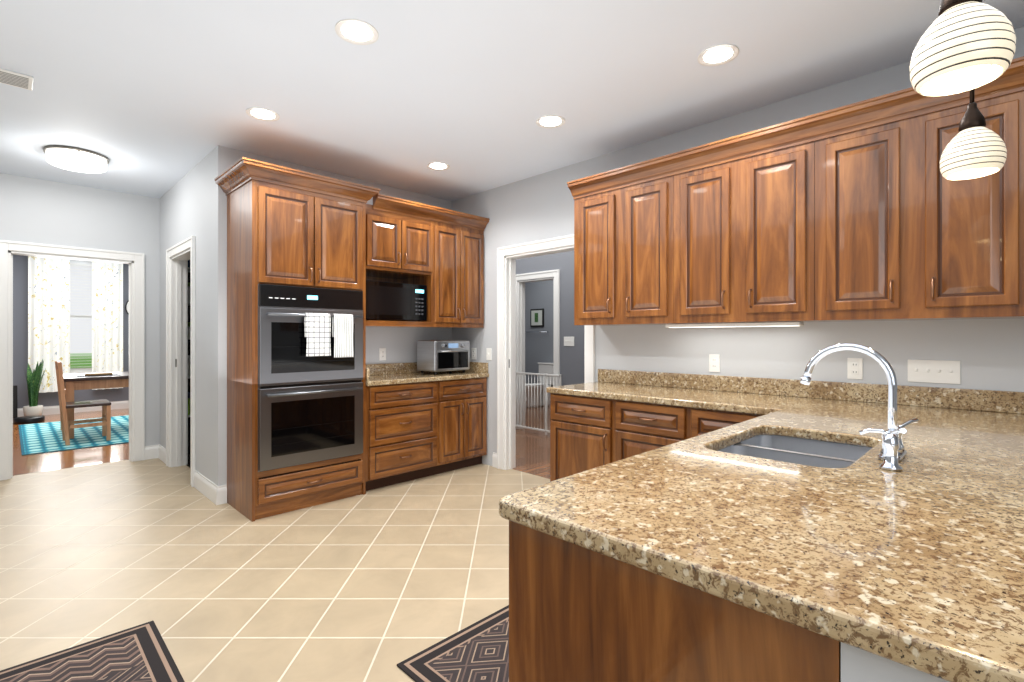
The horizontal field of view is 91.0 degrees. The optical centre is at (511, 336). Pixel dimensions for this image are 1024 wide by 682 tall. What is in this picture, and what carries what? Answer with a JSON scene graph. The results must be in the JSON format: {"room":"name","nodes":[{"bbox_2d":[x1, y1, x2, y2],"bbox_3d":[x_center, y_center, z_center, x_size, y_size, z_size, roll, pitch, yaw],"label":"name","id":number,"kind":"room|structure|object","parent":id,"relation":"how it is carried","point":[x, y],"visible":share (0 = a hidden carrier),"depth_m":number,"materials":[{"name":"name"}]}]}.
{"room":"kitchen","nodes":[
{"label":"kitchen","id":0,"kind":"room"},
{"bbox_2d":[13,408,128,475],"bbox_3d":[-5.728,1.305,6.802,4.720,0.050,4.680,0,0,-45],"label":"floor","id":1,"kind":"structure","parent":0,"point":[39,462],"depth_m":5.42,"materials":[{"name":"brown wood"}]},
{"bbox_2d":[13,385,16,417],"bbox_3d":[-8.012,0.726,7.857,0.420,1.114,0.165,0,0,-45],"label":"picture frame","id":2,"kind":"object","parent":1,"relation":"on","point":[14,401],"visible":0.04,"depth_m":7.95,"materials":[{"name":"black"}]},
{"bbox_2d":[13,415,44,423],"bbox_3d":[-7.198,1.240,7.510,0.340,0.080,0.340,0,0,-45],"label":"robot vacuum","id":3,"kind":"object","parent":1,"relation":"on","point":[29,419],"visible":1,"depth_m":7.41,"materials":[{"name":"black plastic"}]},
{"bbox_2d":[23,359,45,415],"bbox_3d":[-7.415,0.811,7.818,0.260,0.937,0.284,0,0,-45],"label":"snake plant","id":4,"kind":"object","parent":1,"relation":"on","point":[34,381],"visible":0.83,"depth_m":7.79,"materials":[{"name":"green plant"}]},
{"bbox_2d":[18,415,128,455],"bbox_3d":[-5.268,1.275,7.248,2.600,0.009,2.600,0,0,-45],"label":"rug","id":5,"kind":"object","parent":1,"relation":"on","point":[38,438],"visible":0.48,"depth_m":6.40,"materials":[{"name":"teal fabric"}]},
{"bbox_2d":[55,361,110,444],"bbox_3d":[-5.230,0.783,6.140,0.492,0.975,0.440,0,0,-45],"label":"dining chair","id":6,"kind":"object","parent":5,"relation":"on","point":[105,419],"visible":1,"depth_m":6.10,"materials":[{"name":"brown wood"}]},
{"bbox_2d":[60,372,128,438],"bbox_3d":[-5.293,0.875,7.096,1.610,0.790,0.980,0,0,-45],"label":"dining table","id":7,"kind":"object","parent":5,"relation":"on","point":[79,381],"visible":0.4,"depth_m":6.44,"materials":[{"name":"brown wood"}]},
{"bbox_2d":[0,173,155,445],"bbox_3d":[-4.342,-0.090,4.794,4.800,2.740,0.120,0,0,-45],"label":"wall","id":8,"kind":"structure","parent":0,"point":[32,210],"depth_m":5.10,"materials":[{"name":"grey paint"}]},
{"bbox_2d":[0,240,144,480],"bbox_3d":[-4.245,0.210,4.885,1.086,2.140,0.168,0,0,-45],"label":"door frame","id":9,"kind":"structure","parent":8,"relation":"attached to","point":[133,260],"depth_m":4.86,"materials":[{"name":"white wood"}]},
{"bbox_2d":[17,400,128,416],"bbox_3d":[-7.377,1.210,8.452,4.480,0.140,0.014,0,0,-45],"label":"baseboard","id":10,"kind":"structure","parent":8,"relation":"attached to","point":[47,410],"depth_m":8.53,"materials":[{"name":"white"}]},
{"bbox_2d":[70,259,91,373],"bbox_3d":[-7.300,-0.335,8.502,1.080,1.910,0.050,0,0,-45],"label":"dining window","id":11,"kind":"structure","parent":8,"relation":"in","point":[78,343],"depth_m":8.53,"materials":[{"name":"white"}]},
{"bbox_2d":[70,263,91,366],"bbox_3d":[-7.277,-0.360,8.479,0.890,1.740,0.045,0,0,-45],"label":"window blinds","id":12,"kind":"object","parent":11,"relation":"attached to","point":[80,264],"visible":0.38,"depth_m":8.48,"materials":[{"name":"white"}]},
{"bbox_2d":[125,300,128,314],"bbox_3d":[-6.718,-0.520,9.094,0.430,0.430,0.035,0,0,-45],"label":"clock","id":13,"kind":"object","parent":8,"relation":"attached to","point":[127,307],"visible":0.1,"depth_m":8.96,"materials":[{"name":"white"}]},
{"bbox_2d":[156,151,211,480],"bbox_3d":[-2.988,-0.090,4.670,0.120,2.740,1.950,0,0,-45],"label":"wall","id":14,"kind":"structure","parent":0,"point":[184,211],"depth_m":4.26,"materials":[{"name":"grey paint"}]},
{"bbox_2d":[157,444,165,463],"bbox_3d":[-3.572,1.210,5.160,0.014,0.140,0.450,0,0,-45],"label":"baseboard","id":15,"kind":"structure","parent":14,"relation":"attached to","point":[161,451],"depth_m":5.19,"materials":[{"name":"white wood"}]},
{"bbox_2d":[166,236,195,486],"bbox_3d":[-3.015,0.210,4.692,0.168,2.140,1.000,0,0,-45],"label":"door frame","id":16,"kind":"structure","parent":14,"relation":"attached to","point":[179,255],"depth_m":4.95,"materials":[{"name":"white wood"}]},
{"bbox_2d":[194,470,219,504],"bbox_3d":[-2.471,1.210,4.059,0.014,0.140,0.664,0,0,-45],"label":"baseboard","id":17,"kind":"structure","parent":14,"relation":"attached to","point":[210,490],"depth_m":4.00,"materials":[{"name":"white wood"}]},
{"bbox_2d":[0,454,549,681],"bbox_3d":[-0.912,1.305,1.789,5.640,0.050,9.220,0,0,-45],"label":"floor","id":18,"kind":"structure","parent":0,"point":[377,584],"depth_m":2.75,"materials":[{"name":"beige tile"}]},
{"bbox_2d":[0,621,184,681],"bbox_3d":[-1.397,1.275,1.198,1.200,0.009,1.800,0,0,-45],"label":"rug","id":19,"kind":"object","parent":18,"relation":"on","point":[140,653],"visible":1,"depth_m":1.96,"materials":[{"name":"black fabric"}]},
{"bbox_2d":[188,260,189,453],"bbox_3d":[-3.029,-0.085,5.752,1.346,2.730,0.378,0,0,-45],"label":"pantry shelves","id":20,"kind":"object","parent":18,"relation":"on","point":[188,356],"depth_m":5.36,"materials":[{"name":"black"}]},
{"bbox_2d":[214,157,380,521],"bbox_3d":[-1.662,0.041,3.953,1.033,2.478,0.654,0,0,-45],"label":"tall cabinet","id":21,"kind":"object","parent":18,"relation":"on","point":[286,226],"visible":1,"depth_m":3.69,"materials":[{"name":"brown wood"}]},
{"bbox_2d":[258,284,362,471],"bbox_3d":[-1.635,0.287,3.926,0.786,1.309,0.596,0,0,-45],"label":"double oven","id":22,"kind":"object","parent":21,"relation":"in","point":[310,409],"visible":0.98,"depth_m":3.69,"materials":[{"name":"silver metal"}]},
{"bbox_2d":[304,313,330,355],"bbox_3d":[-1.434,-0.015,3.718,0.184,0.316,0.043,0,0,-45],"label":"hanging towel","id":23,"kind":"object","parent":22,"relation":"hanging from","point":[317,329],"visible":1,"depth_m":3.70,"materials":[{"name":"white fabric"}]},
{"bbox_2d":[332,314,353,357],"bbox_3d":[-1.295,-0.007,3.858,0.159,0.331,0.043,0,0,-45],"label":"towel","id":24,"kind":"object","parent":22,"relation":"hanging from","point":[342,329],"visible":0.96,"depth_m":3.84,"materials":[{"name":"white fabric"}]},
{"bbox_2d":[366,381,441,490],"bbox_3d":[-1.129,0.843,4.537,0.716,0.876,0.584,0,0,-45],"label":"base cabinet","id":25,"kind":"object","parent":18,"relation":"on","point":[418,430],"depth_m":4.33,"materials":[{"name":"brown wood"}]},
{"bbox_2d":[366,362,488,385],"bbox_3d":[-0.908,0.332,4.747,1.326,0.143,0.598,0,0,-45],"label":"countertop","id":26,"kind":"structure","parent":25,"relation":"on","point":[389,374],"depth_m":4.79,"materials":[{"name":"stone"}]},
{"bbox_2d":[417,340,469,374],"bbox_3d":[-0.666,0.198,4.986,0.430,0.326,0.347,0,0,-45],"label":"toaster oven","id":27,"kind":"object","parent":26,"relation":"on","point":[435,356],"visible":0.98,"depth_m":4.86,"materials":[{"name":"metal"}]},
{"bbox_2d":[397,605,508,681],"bbox_3d":[0.364,1.275,2.203,1.500,0.009,0.800,0,0,-45],"label":"area rug","id":28,"kind":"object","parent":18,"relation":"on","point":[477,651],"visible":0.29,"depth_m":1.99,"materials":[{"name":"black fabric"}]},
{"bbox_2d":[442,377,486,472],"bbox_3d":[-0.660,0.843,5.006,0.610,0.876,0.584,0,0,-45],"label":"base cabinet","id":29,"kind":"object","parent":18,"relation":"on","point":[464,401],"depth_m":4.81,"materials":[{"name":"brown wood"}]},
{"bbox_2d":[550,393,609,481],"bbox_3d":[0.678,0.843,3.651,0.634,0.876,0.545,0,0,-45],"label":"base cabinet","id":30,"kind":"object","parent":18,"relation":"on","point":[587,433],"depth_m":3.44,"materials":[{"name":"brown wood"}]},
{"bbox_2d":[546,369,1023,428],"bbox_3d":[1.421,0.332,2.891,0.658,0.143,2.680,0,0,-45],"label":"countertop","id":31,"kind":"structure","parent":30,"relation":"on","point":[739,394],"depth_m":2.86,"materials":[{"name":"stone"}]},
{"bbox_2d":[610,399,681,462],"bbox_3d":[1.050,0.843,3.280,0.634,0.876,0.505,0,0,-45],"label":"base cabinet","id":32,"kind":"object","parent":18,"relation":"on","point":[636,428],"depth_m":3.10,"materials":[{"name":"brown wood"}]},
{"bbox_2d":[682,407,762,439],"bbox_3d":[1.410,0.843,2.920,0.634,0.876,0.513,0,0,-45],"label":"base cabinet","id":33,"kind":"object","parent":18,"relation":"on","point":[695,421],"depth_m":2.81,"materials":[{"name":"brown wood"}]},
{"bbox_2d":[509,520,948,681],"bbox_3d":[0.454,0.843,1.077,0.565,0.876,0.781,0,0,-45],"label":"base cabinet","id":34,"kind":"object","parent":18,"relation":"on","point":[577,613],"visible":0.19,"depth_m":0.88,"materials":[{"name":"brown wood"}]},
{"bbox_2d":[499,405,1023,681],"bbox_3d":[1.046,0.384,1.421,1.950,0.040,1.130,0,0,-45],"label":"countertop","id":35,"kind":"structure","parent":34,"relation":"on","point":[917,562],"depth_m":0.97,"materials":[{"name":"stone"}]},
{"bbox_2d":[719,435,871,467],"bbox_3d":[0.969,0.510,1.725,0.680,0.210,0.470,0,0,-45],"label":"undermount sink","id":36,"kind":"object","parent":35,"relation":"in","point":[815,453],"visible":0.1,"depth_m":1.88,"materials":[{"name":"silver metal"}]},
{"bbox_2d":[800,343,918,470],"bbox_3d":[1.052,0.191,1.565,0.333,0.341,0.300,0,0,-45],"label":"faucet","id":37,"kind":"object","parent":35,"relation":"on","point":[892,453],"visible":1,"depth_m":1.51,"materials":[{"name":"silver metal"}]},
{"bbox_2d":[212,145,451,485],"bbox_3d":[-1.499,-0.090,4.667,2.220,2.740,0.120,0,0,-45],"label":"wall","id":38,"kind":"structure","parent":0,"point":[400,344],"depth_m":3.92,"materials":[{"name":"grey paint"}]},
{"bbox_2d":[379,348,385,360],"bbox_3d":[-1.241,0.170,4.833,0.072,0.118,0.010,0,0,-45],"label":"electrical outlet","id":39,"kind":"object","parent":38,"relation":"attached to","point":[382,353],"visible":1,"depth_m":4.83,"materials":[{"name":"white plastic"}]},
{"bbox_2d":[366,194,489,327],"bbox_3d":[-0.906,-0.630,4.745,1.326,1.085,0.604,0,0,-45],"label":"upper cabinet","id":40,"kind":"object","parent":38,"relation":"attached to","point":[438,252],"visible":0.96,"depth_m":4.62,"materials":[{"name":"brown wood"}]},
{"bbox_2d":[366,280,426,321],"bbox_3d":[-1.140,-0.303,4.537,0.620,0.334,0.402,0,0,-45],"label":"microwave","id":41,"kind":"object","parent":40,"relation":"in","point":[389,301],"visible":0.67,"depth_m":4.39,"materials":[{"name":"black plastic"}]},
{"bbox_2d":[0,0,1023,200],"bbox_3d":[-1.202,-1.510,4.893,9.620,0.100,14.020,0,0,-45],"label":"ceiling","id":42,"kind":"structure","parent":0,"point":[153,98],"depth_m":2.83,"materials":[{"name":"paint"}]},
{"bbox_2d":[0,68,33,90],"bbox_3d":[-2.878,-1.453,2.779,0.340,0.013,0.200,0,0,-45],"label":"ceiling vent","id":43,"kind":"object","parent":42,"relation":"in","point":[15,79],"visible":0.98,"depth_m":2.84,"materials":[{"name":"white plastic"}]},
{"bbox_2d":[43,145,108,172],"bbox_3d":[-3.486,-1.402,4.038,0.400,0.114,0.400,0,0,-45],"label":"flush ceiling light","id":44,"kind":"object","parent":42,"relation":"attached to","point":[75,159],"visible":1,"depth_m":3.94,"materials":[{"name":"white glass"}]},
{"bbox_2d":[246,107,279,120],"bbox_3d":[-1.633,-1.457,3.302,0.199,0.006,0.199,0,0,0],"label":"recessed light","id":45,"kind":"object","parent":42,"relation":"in","point":[258,113],"depth_m":3.30,"materials":[{"name":"white"}]},
{"bbox_2d":[335,19,378,44],"bbox_3d":[-0.742,-1.457,2.411,0.199,0.006,0.199,0,0,0],"label":"recessed light","id":46,"kind":"object","parent":42,"relation":"in","point":[357,31],"depth_m":2.41,"materials":[{"name":"white"}]},
{"bbox_2d":[427,162,449,169],"bbox_3d":[-0.629,-1.457,4.306,0.199,0.006,0.199,0,0,0],"label":"recessed light","id":47,"kind":"object","parent":42,"relation":"in","point":[433,165],"depth_m":4.31,"materials":[{"name":"white"}]},
{"bbox_2d":[536,115,564,127],"bbox_3d":[0.262,-1.457,3.415,0.199,0.006,0.199,0,0,0],"label":"recessed light","id":48,"kind":"object","parent":42,"relation":"in","point":[548,121],"depth_m":3.41,"materials":[{"name":"white"}]},
{"bbox_2d":[697,44,738,65],"bbox_3d":[1.068,-1.457,2.609,0.199,0.006,0.199,0,0,0],"label":"recessed light","id":49,"kind":"object","parent":42,"relation":"in","point":[716,55],"depth_m":2.61,"materials":[{"name":"white"}]},
{"bbox_2d":[909,0,1015,96],"bbox_3d":[0.912,-0.990,1.025,0.162,0.940,0.162,0,0,-45],"label":"pendant light","id":50,"kind":"object","parent":42,"relation":"hanging from","point":[963,46],"visible":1,"depth_m":0.98,"materials":[{"name":"white glass"}]},
{"bbox_2d":[940,89,1006,179],"bbox_3d":[1.499,-0.995,1.641,0.162,0.930,0.162,0,0,-45],"label":"pendant light","id":51,"kind":"object","parent":42,"relation":"hanging from","point":[975,147],"visible":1,"depth_m":1.61,"materials":[{"name":"white glass"}]},
{"bbox_2d":[513,401,549,478],"bbox_3d":[1.011,1.305,6.668,3.980,0.050,6.240,0,0,-45],"label":"floor","id":52,"kind":"structure","parent":0,"point":[533,452],"depth_m":5.81,"materials":[{"name":"brown wood"}]},
{"bbox_2d":[516,372,561,434],"bbox_3d":[0.293,0.865,6.693,0.040,0.830,0.930,0,0,-45],"label":"baby gate","id":53,"kind":"object","parent":52,"relation":"on","point":[546,375],"visible":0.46,"depth_m":6.65,"materials":[{"name":"white metal"}]},
{"bbox_2d":[526,362,552,407],"bbox_3d":[0.487,0.885,9.255,0.803,0.790,0.400,0,0,-45],"label":"toilet","id":54,"kind":"object","parent":52,"relation":"on","point":[545,367],"visible":0.58,"depth_m":9.21,"materials":[{"name":"white ceramic"}]},
{"bbox_2d":[452,27,1023,465],"bbox_3d":[0.872,-0.090,3.997,0.125,2.740,9.820,0,0,-45],"label":"wall","id":55,"kind":"structure","parent":0,"point":[988,353],"depth_m":3.47,"materials":[{"name":"grey paint"}]},
{"bbox_2d":[471,348,475,358],"bbox_3d":[-0.393,0.175,5.165,0.010,0.118,0.072,0,0,-45],"label":"outlet","id":56,"kind":"object","parent":55,"relation":"attached to","point":[473,353],"visible":1,"depth_m":5.16,"materials":[{"name":"white plastic"}]},
{"bbox_2d":[486,348,491,359],"bbox_3d":[-0.232,0.175,5.001,0.014,0.118,0.072,0,0,-45],"label":"light switch","id":57,"kind":"object","parent":55,"relation":"attached to","point":[488,353],"visible":1,"depth_m":4.99,"materials":[{"name":"white plastic"}]},
{"bbox_2d":[530,309,543,326],"bbox_3d":[0.489,-0.365,9.809,0.032,0.350,0.340,0,0,-45],"label":"picture","id":58,"kind":"object","parent":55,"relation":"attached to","point":[536,317],"visible":0.96,"depth_m":9.79,"materials":[{"name":"black"}]},
{"bbox_2d":[516,269,559,428],"bbox_3d":[0.358,0.210,6.793,0.168,2.140,0.840,0,0,-45],"label":"door frame","id":59,"kind":"structure","parent":55,"relation":"attached to","point":[523,279],"depth_m":6.97,"materials":[{"name":"white wood"}]},
{"bbox_2d":[497,234,594,469],"bbox_3d":[0.315,0.210,4.544,0.168,2.140,1.140,0,0,-45],"label":"door frame","id":60,"kind":"structure","parent":55,"relation":"attached to","point":[507,256],"depth_m":4.84,"materials":[{"name":"white wood"}]},
{"bbox_2d":[564,337,573,345],"bbox_3d":[0.716,0.060,6.345,0.014,0.118,0.164,0,0,-45],"label":"light switch","id":61,"kind":"object","parent":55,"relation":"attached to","point":[568,341],"visible":1,"depth_m":6.34,"materials":[{"name":"white plastic"}]},
{"bbox_2d":[571,180,614,325],"bbox_3d":[0.729,-0.583,3.801,0.349,0.994,0.413,0,0,-45],"label":"upper cabinet","id":62,"kind":"object","parent":55,"relation":"attached to","point":[594,208],"depth_m":3.68,"materials":[{"name":"brown wood"}]},
{"bbox_2d":[615,168,670,325],"bbox_3d":[1.018,-0.583,3.512,0.349,0.994,0.404,0,0,-45],"label":"upper cabinet","id":63,"kind":"object","parent":55,"relation":"attached to","point":[642,203],"depth_m":3.40,"materials":[{"name":"brown wood"}]},
{"bbox_2d":[671,152,734,323],"bbox_3d":[1.304,-0.583,3.226,0.349,0.994,0.406,0,0,-45],"label":"upper cabinet","id":64,"kind":"object","parent":55,"relation":"attached to","point":[702,191],"depth_m":3.10,"materials":[{"name":"brown wood"}]},
{"bbox_2d":[709,354,719,371],"bbox_3d":[1.368,0.180,3.404,0.010,0.118,0.072,0,0,-45],"label":"outlet","id":65,"kind":"object","parent":55,"relation":"attached to","point":[714,362],"visible":1,"depth_m":3.40,"materials":[{"name":"white plastic"}]},
{"bbox_2d":[735,132,810,322],"bbox_3d":[1.591,-0.583,2.939,0.349,0.994,0.405,0,0,-45],"label":"upper cabinet","id":66,"kind":"object","parent":55,"relation":"attached to","point":[773,178],"depth_m":2.82,"materials":[{"name":"brown wood"}]},
{"bbox_2d":[665,322,803,327],"bbox_3d":[1.361,-0.072,3.157,0.090,0.024,0.820,0,0,-45],"label":"under-cabinet light","id":67,"kind":"object","parent":66,"relation":"attached to","point":[763,324],"visible":1,"depth_m":3.08,"materials":[{"name":"white plastic"}]},
{"bbox_2d":[847,358,862,378],"bbox_3d":[1.934,0.180,2.839,0.010,0.118,0.072,0,0,-45],"label":"outlet","id":68,"kind":"object","parent":55,"relation":"attached to","point":[854,368],"visible":1,"depth_m":2.84,"materials":[{"name":"white plastic"}]},
{"bbox_2d":[811,108,906,321],"bbox_3d":[1.877,-0.583,2.653,0.349,0.994,0.405,0,0,-45],"label":"upper cabinet","id":69,"kind":"object","parent":55,"relation":"attached to","point":[864,210],"depth_m":2.54,"materials":[{"name":"brown wood"}]},
{"bbox_2d":[908,359,960,383],"bbox_3d":[2.175,0.179,2.595,0.014,0.118,0.206,0,0,-45],"label":"light switch","id":70,"kind":"object","parent":55,"relation":"attached to","point":[939,371],"visible":1,"depth_m":2.59,"materials":[{"name":"white plastic"}]},
{"bbox_2d":[907,76,1023,319],"bbox_3d":[2.163,-0.583,2.367,0.349,0.994,0.404,0,0,-45],"label":"upper cabinet","id":71,"kind":"object","parent":55,"relation":"attached to","point":[965,238],"depth_m":2.26,"materials":[{"name":"brown wood"}]},
{"bbox_3d":[-7.282,-1.350,8.449,1.504,0.036,0.148,0,0,-45],"label":"curtain rod","id":72,"kind":"object","parent":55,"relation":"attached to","visible":0},
{"bbox_2d":[28,256,69,392],"bbox_3d":[-7.494,-0.220,8.159,0.500,2.240,0.060,0,0,-45],"label":"curtain","id":73,"kind":"object","parent":72,"relation":"hanging from","point":[49,311],"visible":0.85,"depth_m":8.17,"materials":[{"name":"white fabric"}]},
{"bbox_2d":[92,261,122,389],"bbox_3d":[-6.971,-0.220,8.682,0.420,2.240,0.060,0,0,-45],"label":"curtain","id":74,"kind":"object","parent":72,"relation":"hanging from","point":[107,316],"visible":0.85,"depth_m":8.69,"materials":[{"name":"white fabric"}]}
]}

